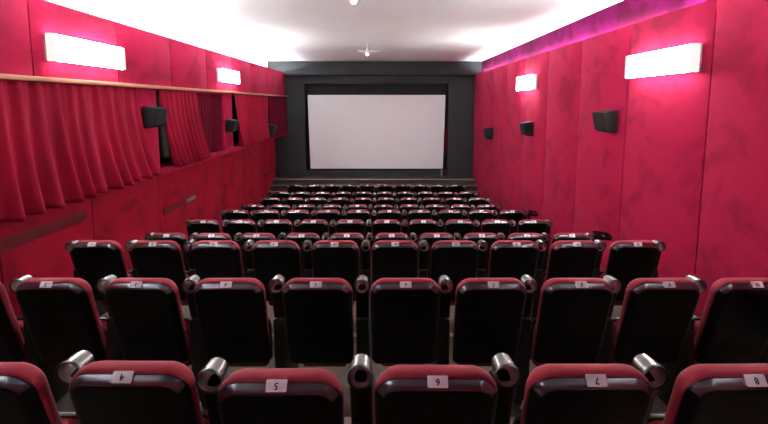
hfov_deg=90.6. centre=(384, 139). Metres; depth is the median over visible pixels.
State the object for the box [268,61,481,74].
trim
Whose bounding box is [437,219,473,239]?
seat
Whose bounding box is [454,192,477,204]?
seat
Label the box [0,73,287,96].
trim
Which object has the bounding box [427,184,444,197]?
seat
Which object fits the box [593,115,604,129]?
grille
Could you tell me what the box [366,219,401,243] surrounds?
seat
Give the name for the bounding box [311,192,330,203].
seat
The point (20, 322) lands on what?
seat cushion
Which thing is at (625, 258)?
cushion
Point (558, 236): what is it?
cushion
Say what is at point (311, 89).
wall
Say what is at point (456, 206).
cushion
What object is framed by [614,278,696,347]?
cushion
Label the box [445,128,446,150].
strip
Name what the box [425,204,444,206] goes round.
cushion
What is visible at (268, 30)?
ceiling
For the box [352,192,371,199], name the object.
seat
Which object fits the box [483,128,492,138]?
wall speaker
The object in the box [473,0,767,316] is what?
wall
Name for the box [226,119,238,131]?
wall speaker
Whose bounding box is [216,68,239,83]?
wall lamp
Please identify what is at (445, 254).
cushion
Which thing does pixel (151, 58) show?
wall
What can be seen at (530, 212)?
flap
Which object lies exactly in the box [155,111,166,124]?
grille
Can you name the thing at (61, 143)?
curtain
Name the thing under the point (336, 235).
cushion
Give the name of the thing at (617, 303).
seat cushion
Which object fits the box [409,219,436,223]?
cushion
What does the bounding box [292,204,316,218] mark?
seat
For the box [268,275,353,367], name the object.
seat
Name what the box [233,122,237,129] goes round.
grille
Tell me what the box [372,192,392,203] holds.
seat
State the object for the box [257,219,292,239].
seat
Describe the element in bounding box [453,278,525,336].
seat back
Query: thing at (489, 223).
cushion
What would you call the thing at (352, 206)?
seat
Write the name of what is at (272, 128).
wall speaker
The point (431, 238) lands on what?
cushion
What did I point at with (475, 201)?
seat
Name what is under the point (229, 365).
seat cushion
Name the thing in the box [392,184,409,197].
seat
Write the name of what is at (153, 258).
cushion
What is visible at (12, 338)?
seat
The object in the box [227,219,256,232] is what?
cushion
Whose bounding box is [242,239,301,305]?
seat
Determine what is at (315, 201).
seat
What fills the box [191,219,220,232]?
cushion
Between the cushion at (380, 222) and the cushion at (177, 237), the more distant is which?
the cushion at (380, 222)
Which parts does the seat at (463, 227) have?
armrest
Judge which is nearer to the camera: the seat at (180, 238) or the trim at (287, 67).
the seat at (180, 238)
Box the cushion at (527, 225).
[517,219,545,231]
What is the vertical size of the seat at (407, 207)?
1.000 m
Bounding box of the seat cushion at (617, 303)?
[600,273,622,305]
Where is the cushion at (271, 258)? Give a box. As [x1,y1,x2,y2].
[252,240,301,277]
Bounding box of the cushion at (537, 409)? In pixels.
[520,364,649,423]
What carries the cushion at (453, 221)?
on the seat at (463, 227)
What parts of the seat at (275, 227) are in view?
armrest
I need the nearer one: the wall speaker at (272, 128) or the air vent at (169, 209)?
the air vent at (169, 209)
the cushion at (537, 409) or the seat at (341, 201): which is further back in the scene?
the seat at (341, 201)
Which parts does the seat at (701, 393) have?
armrest, number plate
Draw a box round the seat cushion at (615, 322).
[610,320,631,365]
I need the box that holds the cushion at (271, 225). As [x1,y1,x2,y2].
[265,219,292,232]
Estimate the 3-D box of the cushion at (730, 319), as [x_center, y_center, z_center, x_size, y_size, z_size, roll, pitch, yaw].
[2.236,1.122,2.415,0.436,0.562,0.192,0,5,0]
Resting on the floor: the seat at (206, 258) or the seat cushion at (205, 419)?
the seat at (206, 258)
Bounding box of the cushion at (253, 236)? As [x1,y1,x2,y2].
[240,233,275,239]
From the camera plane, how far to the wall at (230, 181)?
5.85 m
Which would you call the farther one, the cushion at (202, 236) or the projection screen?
the projection screen
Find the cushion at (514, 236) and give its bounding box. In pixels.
[507,233,540,239]
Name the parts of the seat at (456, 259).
armrest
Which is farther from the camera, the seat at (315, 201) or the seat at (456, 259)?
the seat at (315, 201)
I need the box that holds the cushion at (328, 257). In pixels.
[311,240,359,274]
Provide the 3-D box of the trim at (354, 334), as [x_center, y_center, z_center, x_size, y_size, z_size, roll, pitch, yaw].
[-0.360,1.756,3.401,6.620,0.026,0.051,0,6,0]
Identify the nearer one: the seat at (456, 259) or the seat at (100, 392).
the seat at (100, 392)
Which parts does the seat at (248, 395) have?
armrest, number plate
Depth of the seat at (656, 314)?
2.36 m
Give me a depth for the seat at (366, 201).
8.96 m
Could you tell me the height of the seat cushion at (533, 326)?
0.337 m
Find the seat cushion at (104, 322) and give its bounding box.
[100,320,109,360]
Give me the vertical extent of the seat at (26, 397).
1.000 m
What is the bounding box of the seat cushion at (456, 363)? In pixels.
[456,363,491,365]
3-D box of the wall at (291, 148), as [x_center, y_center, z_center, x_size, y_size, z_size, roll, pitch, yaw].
[-0.325,-0.114,12.818,7.090,4.890,0.300,0,6,0]
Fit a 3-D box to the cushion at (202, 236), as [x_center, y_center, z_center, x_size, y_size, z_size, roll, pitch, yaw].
[-2.080,1.402,4.683,0.436,0.562,0.192,0,5,-1]
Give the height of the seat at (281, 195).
1.000 m
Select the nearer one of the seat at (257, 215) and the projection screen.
the seat at (257, 215)
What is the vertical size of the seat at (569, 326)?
1.000 m
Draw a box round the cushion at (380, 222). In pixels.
[372,219,401,226]
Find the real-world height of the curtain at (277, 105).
1.170 m
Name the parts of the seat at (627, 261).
armrest, armrest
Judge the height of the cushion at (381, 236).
0.562 m
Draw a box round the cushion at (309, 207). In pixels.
[296,204,316,211]
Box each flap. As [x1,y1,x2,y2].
[527,210,537,218]
[593,230,611,240]
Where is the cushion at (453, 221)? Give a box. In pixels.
[445,219,472,224]
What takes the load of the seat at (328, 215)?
on the floor
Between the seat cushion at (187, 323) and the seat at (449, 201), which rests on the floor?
the seat at (449, 201)
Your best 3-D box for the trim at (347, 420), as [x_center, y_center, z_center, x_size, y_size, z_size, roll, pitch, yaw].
[-0.360,1.713,2.304,6.620,0.026,0.051,0,6,0]
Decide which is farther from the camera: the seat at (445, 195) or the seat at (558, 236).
the seat at (445, 195)
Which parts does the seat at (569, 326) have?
armrest, number plate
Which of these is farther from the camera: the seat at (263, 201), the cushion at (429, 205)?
the seat at (263, 201)
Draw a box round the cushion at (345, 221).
[336,219,364,223]
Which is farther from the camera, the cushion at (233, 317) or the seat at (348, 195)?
the seat at (348, 195)
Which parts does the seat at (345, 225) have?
armrest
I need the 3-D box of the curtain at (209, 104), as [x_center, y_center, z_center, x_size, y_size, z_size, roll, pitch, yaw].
[-3.337,-0.302,7.147,0.086,1.165,1.133,0,6,-1]
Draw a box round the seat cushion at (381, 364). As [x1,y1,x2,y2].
[381,364,424,365]
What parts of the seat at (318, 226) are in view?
armrest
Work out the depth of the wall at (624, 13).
5.65 m
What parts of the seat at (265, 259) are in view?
armrest, number plate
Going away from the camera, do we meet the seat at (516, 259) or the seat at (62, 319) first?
the seat at (62, 319)
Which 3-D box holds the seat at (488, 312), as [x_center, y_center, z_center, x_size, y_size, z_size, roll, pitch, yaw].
[0.602,1.328,2.555,0.544,1.000,0.486,0,6,-1]
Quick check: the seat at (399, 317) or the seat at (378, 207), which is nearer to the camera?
the seat at (399, 317)
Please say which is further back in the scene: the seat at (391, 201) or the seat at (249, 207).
the seat at (391, 201)
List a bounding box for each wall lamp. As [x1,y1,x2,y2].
[43,33,125,69]
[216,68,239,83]
[516,74,537,90]
[624,43,702,78]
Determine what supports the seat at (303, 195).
on the floor
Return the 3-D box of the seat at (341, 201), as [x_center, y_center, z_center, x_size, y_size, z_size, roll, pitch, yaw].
[-1.106,1.851,9.224,0.544,1.000,0.486,0,6,0]
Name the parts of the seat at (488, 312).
armrest, number plate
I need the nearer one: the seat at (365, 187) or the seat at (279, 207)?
the seat at (279, 207)
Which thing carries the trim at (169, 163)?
attached to the wall at (151, 58)
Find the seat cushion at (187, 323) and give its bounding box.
[183,321,191,365]
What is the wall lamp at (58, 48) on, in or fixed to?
attached to the wall at (151, 58)
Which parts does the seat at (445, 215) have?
armrest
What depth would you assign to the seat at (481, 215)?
6.69 m
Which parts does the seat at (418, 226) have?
armrest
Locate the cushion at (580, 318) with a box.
[534,278,611,345]
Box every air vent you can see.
[0,209,87,253]
[163,193,195,215]
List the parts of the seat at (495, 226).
armrest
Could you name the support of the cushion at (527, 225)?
on the seat at (539, 226)
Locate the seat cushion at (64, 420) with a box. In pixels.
[61,418,77,423]
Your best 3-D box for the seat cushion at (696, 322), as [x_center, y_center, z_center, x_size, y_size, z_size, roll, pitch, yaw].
[2.235,1.400,2.603,0.330,0.337,0.127,0,5,0]
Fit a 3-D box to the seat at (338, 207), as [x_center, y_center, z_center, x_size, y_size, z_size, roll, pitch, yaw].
[-1.160,1.837,8.186,0.544,1.000,0.486,0,6,0]
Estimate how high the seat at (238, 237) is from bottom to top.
1.000 m
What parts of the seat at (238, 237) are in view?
armrest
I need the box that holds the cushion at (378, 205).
[373,204,393,207]
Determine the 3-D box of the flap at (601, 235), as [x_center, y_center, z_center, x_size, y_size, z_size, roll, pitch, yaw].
[2.696,1.310,4.727,0.232,0.335,0.140,0,6,0]
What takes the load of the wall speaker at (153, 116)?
attached to the wall at (151, 58)
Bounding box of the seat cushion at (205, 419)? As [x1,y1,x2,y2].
[203,417,208,423]
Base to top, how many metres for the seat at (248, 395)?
1.000 m
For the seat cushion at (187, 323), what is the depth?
2.59 m
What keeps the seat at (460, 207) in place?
on the floor
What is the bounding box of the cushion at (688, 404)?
[662,363,767,423]
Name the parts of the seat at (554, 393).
armrest, number plate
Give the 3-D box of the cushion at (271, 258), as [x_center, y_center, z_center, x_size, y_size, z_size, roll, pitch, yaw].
[-0.988,1.183,3.514,0.436,0.562,0.192,0,5,0]
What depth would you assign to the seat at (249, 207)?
7.92 m
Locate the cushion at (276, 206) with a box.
[272,204,290,208]
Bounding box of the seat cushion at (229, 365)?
[228,349,270,366]
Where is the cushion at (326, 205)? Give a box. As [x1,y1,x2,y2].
[322,204,341,206]
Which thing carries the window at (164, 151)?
in the wall at (151, 58)
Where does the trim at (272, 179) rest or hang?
attached to the stage
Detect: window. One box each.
[156,92,171,163]
[232,96,238,143]
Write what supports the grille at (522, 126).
attached to the wall speaker at (526, 128)
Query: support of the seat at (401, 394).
on the floor
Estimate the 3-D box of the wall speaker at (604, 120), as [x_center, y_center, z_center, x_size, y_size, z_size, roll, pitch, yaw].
[2.841,-0.243,4.899,0.218,0.284,0.258,0,6,0]
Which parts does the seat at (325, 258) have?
armrest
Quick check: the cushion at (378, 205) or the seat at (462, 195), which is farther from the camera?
the seat at (462, 195)
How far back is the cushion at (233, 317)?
2.33 m
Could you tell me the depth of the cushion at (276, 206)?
7.91 m
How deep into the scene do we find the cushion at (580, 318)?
2.33 m
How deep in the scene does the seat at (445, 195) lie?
9.97 m
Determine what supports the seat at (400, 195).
on the floor
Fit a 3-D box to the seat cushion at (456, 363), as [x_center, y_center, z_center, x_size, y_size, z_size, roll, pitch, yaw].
[0.649,1.400,2.603,0.330,0.337,0.127,0,5,-1]
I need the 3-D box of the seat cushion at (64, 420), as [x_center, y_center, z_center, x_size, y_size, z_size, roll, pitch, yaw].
[-1.442,1.346,1.620,0.330,0.337,0.127,0,5,0]
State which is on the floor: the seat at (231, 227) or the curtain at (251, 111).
the seat at (231, 227)
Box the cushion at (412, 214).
[407,210,430,231]
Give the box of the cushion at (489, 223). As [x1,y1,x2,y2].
[481,219,509,228]
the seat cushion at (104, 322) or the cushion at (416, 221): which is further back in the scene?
the cushion at (416, 221)
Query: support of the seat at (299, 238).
on the floor
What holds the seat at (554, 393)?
on the floor
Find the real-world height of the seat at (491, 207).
1.000 m
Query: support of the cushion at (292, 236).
on the seat at (299, 238)
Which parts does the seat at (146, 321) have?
armrest, number plate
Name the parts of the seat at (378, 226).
armrest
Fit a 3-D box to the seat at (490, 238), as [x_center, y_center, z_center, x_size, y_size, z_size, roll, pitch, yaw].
[1.112,1.608,4.823,0.544,1.000,0.486,0,6,0]
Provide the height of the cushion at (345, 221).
0.562 m
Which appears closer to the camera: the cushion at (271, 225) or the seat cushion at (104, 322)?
the seat cushion at (104, 322)
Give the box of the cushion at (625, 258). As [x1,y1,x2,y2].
[603,240,657,276]
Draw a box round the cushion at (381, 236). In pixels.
[374,233,409,239]
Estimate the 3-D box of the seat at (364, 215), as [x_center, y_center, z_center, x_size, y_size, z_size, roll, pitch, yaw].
[-0.514,1.718,6.946,0.544,1.000,0.486,0,6,-1]
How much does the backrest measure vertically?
0.562 m
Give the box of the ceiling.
[97,0,622,60]
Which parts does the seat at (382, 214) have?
armrest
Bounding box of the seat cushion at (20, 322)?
[17,320,26,361]
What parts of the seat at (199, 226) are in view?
armrest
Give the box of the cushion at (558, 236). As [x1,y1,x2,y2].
[551,233,585,244]
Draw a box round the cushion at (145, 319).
[107,278,187,347]
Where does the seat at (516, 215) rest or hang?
on the floor
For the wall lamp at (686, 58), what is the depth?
3.87 m
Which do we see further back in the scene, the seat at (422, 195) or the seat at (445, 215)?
the seat at (422, 195)
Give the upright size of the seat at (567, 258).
1.000 m
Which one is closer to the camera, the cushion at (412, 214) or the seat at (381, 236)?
the seat at (381, 236)
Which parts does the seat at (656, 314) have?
armrest, number plate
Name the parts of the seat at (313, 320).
armrest, number plate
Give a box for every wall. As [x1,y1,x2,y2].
[0,0,286,226]
[0,139,275,316]
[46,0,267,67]
[275,75,474,176]
[306,84,446,168]
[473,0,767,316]
[482,0,706,71]
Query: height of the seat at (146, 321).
1.000 m
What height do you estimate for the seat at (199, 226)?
1.000 m
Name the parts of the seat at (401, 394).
armrest, number plate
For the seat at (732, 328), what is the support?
on the floor
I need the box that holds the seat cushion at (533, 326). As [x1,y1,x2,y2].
[531,323,543,365]
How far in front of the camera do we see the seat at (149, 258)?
3.43 m
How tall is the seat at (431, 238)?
1.000 m
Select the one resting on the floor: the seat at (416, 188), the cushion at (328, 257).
the seat at (416, 188)
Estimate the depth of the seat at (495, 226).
5.60 m
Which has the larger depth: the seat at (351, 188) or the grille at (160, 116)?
the seat at (351, 188)
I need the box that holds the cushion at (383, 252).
[371,240,418,265]
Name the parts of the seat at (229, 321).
armrest, number plate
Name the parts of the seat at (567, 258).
armrest, number plate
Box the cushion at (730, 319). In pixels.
[694,278,767,348]
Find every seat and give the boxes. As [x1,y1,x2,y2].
[0,282,26,361]
[0,362,77,423]
[9,275,109,402]
[55,350,208,423]
[65,240,131,316]
[96,275,191,365]
[125,239,188,305]
[145,232,189,270]
[181,275,272,409]
[183,240,245,279]
[185,219,220,240]
[189,232,231,241]
[195,357,343,423]
[220,210,249,232]
[221,219,256,240]
[233,232,275,277]
[240,204,264,219]
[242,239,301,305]
[250,210,279,232]
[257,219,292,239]
[259,198,280,209]
[266,204,290,218]
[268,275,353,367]
[270,192,289,203]
[277,232,320,277]
[281,210,309,232]
[282,198,303,209]
[287,184,303,197]
[291,192,310,203]
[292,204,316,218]
[293,219,328,239]
[301,240,359,304]
[304,184,321,197]
[305,198,326,210]
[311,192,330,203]
[311,210,340,237]
[317,204,341,219]
[321,232,364,274]
[322,184,338,199]
[327,198,349,209]
[329,219,364,237]
[332,192,351,200]
[340,184,356,195]
[341,210,370,238]
[343,204,367,213]
[347,354,497,423]
[350,198,371,210]
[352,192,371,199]
[354,275,440,365]
[357,184,373,205]
[360,239,418,294]
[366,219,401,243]
[366,232,409,247]
[368,204,393,220]
[371,210,401,223]
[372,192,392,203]
[373,198,394,206]
[375,184,391,193]
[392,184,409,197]
[393,192,412,200]
[394,204,419,220]
[395,198,417,209]
[401,210,431,236]
[401,219,437,244]
[410,184,426,198]
[410,232,453,277]
[413,192,433,203]
[418,198,440,209]
[418,240,478,305]
[420,204,444,223]
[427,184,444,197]
[430,275,526,365]
[432,210,462,232]
[434,192,453,205]
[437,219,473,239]
[440,198,462,209]
[445,184,465,197]
[445,204,470,218]
[453,232,498,277]
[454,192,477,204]
[462,210,492,232]
[463,198,489,209]
[471,204,500,218]
[473,219,510,239]
[476,239,538,280]
[486,353,652,423]
[492,210,527,232]
[497,232,543,241]
[509,219,552,258]
[513,275,613,414]
[531,240,598,323]
[541,232,594,272]
[593,239,665,305]
[595,275,699,365]
[632,354,767,423]
[656,275,767,405]
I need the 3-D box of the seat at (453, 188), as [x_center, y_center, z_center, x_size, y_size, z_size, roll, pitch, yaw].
[2.161,1.851,11.857,0.635,1.000,0.481,0,6,0]
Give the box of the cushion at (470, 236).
[463,233,498,239]
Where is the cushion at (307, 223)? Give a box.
[299,219,328,228]
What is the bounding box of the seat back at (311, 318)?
[282,278,353,344]
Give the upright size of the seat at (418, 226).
1.000 m
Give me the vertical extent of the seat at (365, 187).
1.000 m
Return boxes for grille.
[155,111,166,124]
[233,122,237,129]
[519,124,524,133]
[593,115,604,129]
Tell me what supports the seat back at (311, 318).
on the seat at (313, 320)
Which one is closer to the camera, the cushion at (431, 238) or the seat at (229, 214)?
the cushion at (431, 238)
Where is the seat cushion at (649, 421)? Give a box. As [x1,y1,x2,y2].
[647,420,662,423]
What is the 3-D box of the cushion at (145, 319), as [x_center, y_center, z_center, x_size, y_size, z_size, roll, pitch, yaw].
[-1.495,1.122,2.415,0.436,0.562,0.192,0,5,1]
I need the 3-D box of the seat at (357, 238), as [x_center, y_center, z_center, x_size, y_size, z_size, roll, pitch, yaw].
[-0.509,1.608,4.823,0.544,1.000,0.486,0,6,-1]
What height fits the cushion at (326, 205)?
0.562 m
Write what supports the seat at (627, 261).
on the floor
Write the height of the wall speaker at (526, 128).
0.284 m
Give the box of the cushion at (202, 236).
[196,233,231,239]
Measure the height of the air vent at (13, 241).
0.140 m
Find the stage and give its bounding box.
[268,176,478,197]
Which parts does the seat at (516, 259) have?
armrest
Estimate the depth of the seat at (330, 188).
11.62 m
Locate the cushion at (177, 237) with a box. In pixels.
[152,233,187,241]
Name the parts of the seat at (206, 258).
armrest, number plate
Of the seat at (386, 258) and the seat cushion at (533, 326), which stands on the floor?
the seat at (386, 258)
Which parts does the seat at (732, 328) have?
number plate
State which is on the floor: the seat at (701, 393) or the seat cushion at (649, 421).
the seat at (701, 393)
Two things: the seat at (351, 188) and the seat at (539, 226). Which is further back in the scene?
the seat at (351, 188)
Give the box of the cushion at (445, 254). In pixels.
[430,240,477,269]
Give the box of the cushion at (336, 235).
[329,233,364,238]
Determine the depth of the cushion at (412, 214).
6.68 m
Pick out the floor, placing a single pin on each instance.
(64, 404)
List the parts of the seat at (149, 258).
armrest, number plate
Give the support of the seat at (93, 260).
on the floor
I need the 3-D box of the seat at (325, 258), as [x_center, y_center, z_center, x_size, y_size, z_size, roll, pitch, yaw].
[-0.498,1.389,3.654,0.544,1.000,0.486,0,6,-1]
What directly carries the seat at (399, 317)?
on the floor
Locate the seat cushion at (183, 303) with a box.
[181,274,188,305]
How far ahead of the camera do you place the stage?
12.41 m
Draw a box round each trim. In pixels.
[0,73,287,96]
[160,143,238,169]
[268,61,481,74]
[268,179,478,191]
[272,333,452,336]
[344,417,514,423]
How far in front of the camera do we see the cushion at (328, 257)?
3.41 m
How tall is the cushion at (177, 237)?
0.562 m
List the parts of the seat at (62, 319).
number plate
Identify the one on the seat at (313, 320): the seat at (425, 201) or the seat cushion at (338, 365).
the seat cushion at (338, 365)
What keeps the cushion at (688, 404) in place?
on the seat at (701, 393)
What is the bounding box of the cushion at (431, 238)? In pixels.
[418,233,453,243]
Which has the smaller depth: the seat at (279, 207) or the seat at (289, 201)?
the seat at (279, 207)
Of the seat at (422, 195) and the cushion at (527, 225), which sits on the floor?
the seat at (422, 195)
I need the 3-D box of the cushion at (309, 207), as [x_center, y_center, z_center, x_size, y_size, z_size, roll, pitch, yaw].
[-1.652,1.630,8.045,0.436,0.562,0.192,0,5,0]
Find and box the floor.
[56,301,667,416]
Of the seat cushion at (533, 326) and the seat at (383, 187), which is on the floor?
the seat at (383, 187)
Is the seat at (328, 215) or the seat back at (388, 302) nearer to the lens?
the seat back at (388, 302)
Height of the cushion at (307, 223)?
0.562 m
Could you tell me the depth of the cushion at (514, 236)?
4.55 m
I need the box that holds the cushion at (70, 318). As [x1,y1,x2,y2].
[19,278,105,347]
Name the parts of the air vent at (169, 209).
metal plate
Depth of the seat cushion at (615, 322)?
2.58 m
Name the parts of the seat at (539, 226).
armrest, armrest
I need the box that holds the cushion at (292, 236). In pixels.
[285,233,320,240]
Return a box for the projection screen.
[308,95,444,168]
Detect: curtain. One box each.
[0,79,162,221]
[159,89,210,166]
[197,93,222,152]
[234,94,269,146]
[268,96,287,136]
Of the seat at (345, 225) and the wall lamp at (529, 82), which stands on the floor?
the seat at (345, 225)
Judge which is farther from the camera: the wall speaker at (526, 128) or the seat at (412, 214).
the wall speaker at (526, 128)
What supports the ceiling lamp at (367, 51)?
attached to the ceiling
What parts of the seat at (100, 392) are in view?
armrest, number plate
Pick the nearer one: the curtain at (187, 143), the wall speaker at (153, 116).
the wall speaker at (153, 116)
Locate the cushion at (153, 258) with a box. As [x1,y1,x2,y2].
[135,240,185,279]
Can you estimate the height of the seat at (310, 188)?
1.000 m
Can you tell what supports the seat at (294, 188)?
on the floor
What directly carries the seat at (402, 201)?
on the floor
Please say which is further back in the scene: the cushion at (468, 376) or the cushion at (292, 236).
the cushion at (292, 236)
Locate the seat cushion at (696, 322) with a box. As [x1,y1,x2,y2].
[691,320,699,365]
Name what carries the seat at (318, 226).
on the floor
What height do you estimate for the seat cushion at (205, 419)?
0.337 m
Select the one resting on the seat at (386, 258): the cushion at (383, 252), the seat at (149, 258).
the cushion at (383, 252)
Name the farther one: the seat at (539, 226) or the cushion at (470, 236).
the seat at (539, 226)
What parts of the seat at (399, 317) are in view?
armrest, number plate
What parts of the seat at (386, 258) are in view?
armrest, number plate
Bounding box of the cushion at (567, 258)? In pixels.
[545,240,596,281]
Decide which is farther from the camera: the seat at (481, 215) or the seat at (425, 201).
the seat at (425, 201)
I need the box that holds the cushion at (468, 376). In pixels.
[374,365,497,411]
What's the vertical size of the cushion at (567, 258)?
0.562 m
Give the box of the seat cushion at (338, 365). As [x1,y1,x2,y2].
[303,364,346,366]
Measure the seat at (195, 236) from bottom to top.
1.000 m
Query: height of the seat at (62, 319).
1.000 m
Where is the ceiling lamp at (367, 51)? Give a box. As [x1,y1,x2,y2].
[358,44,378,55]
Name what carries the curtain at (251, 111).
hanging from the wall at (151, 58)
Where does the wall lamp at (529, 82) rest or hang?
attached to the wall at (684, 167)
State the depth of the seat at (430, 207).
7.92 m
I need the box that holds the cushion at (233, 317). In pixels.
[195,278,270,344]
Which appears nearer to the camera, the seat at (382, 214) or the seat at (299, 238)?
the seat at (299, 238)
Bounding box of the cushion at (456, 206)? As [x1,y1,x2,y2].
[450,204,469,209]
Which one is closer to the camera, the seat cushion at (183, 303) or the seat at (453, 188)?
the seat cushion at (183, 303)
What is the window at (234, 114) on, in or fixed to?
in the wall at (151, 58)
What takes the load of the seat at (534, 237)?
on the floor
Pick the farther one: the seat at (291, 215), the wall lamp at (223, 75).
the wall lamp at (223, 75)
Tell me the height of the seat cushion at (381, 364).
0.337 m
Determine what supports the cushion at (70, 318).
on the seat at (62, 319)
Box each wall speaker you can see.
[142,106,167,127]
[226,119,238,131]
[268,124,276,135]
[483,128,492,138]
[519,121,532,135]
[592,110,617,131]
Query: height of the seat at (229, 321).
1.000 m
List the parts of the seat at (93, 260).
number plate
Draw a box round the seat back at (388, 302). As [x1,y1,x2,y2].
[370,278,440,314]
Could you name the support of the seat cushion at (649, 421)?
on the seat at (701, 393)

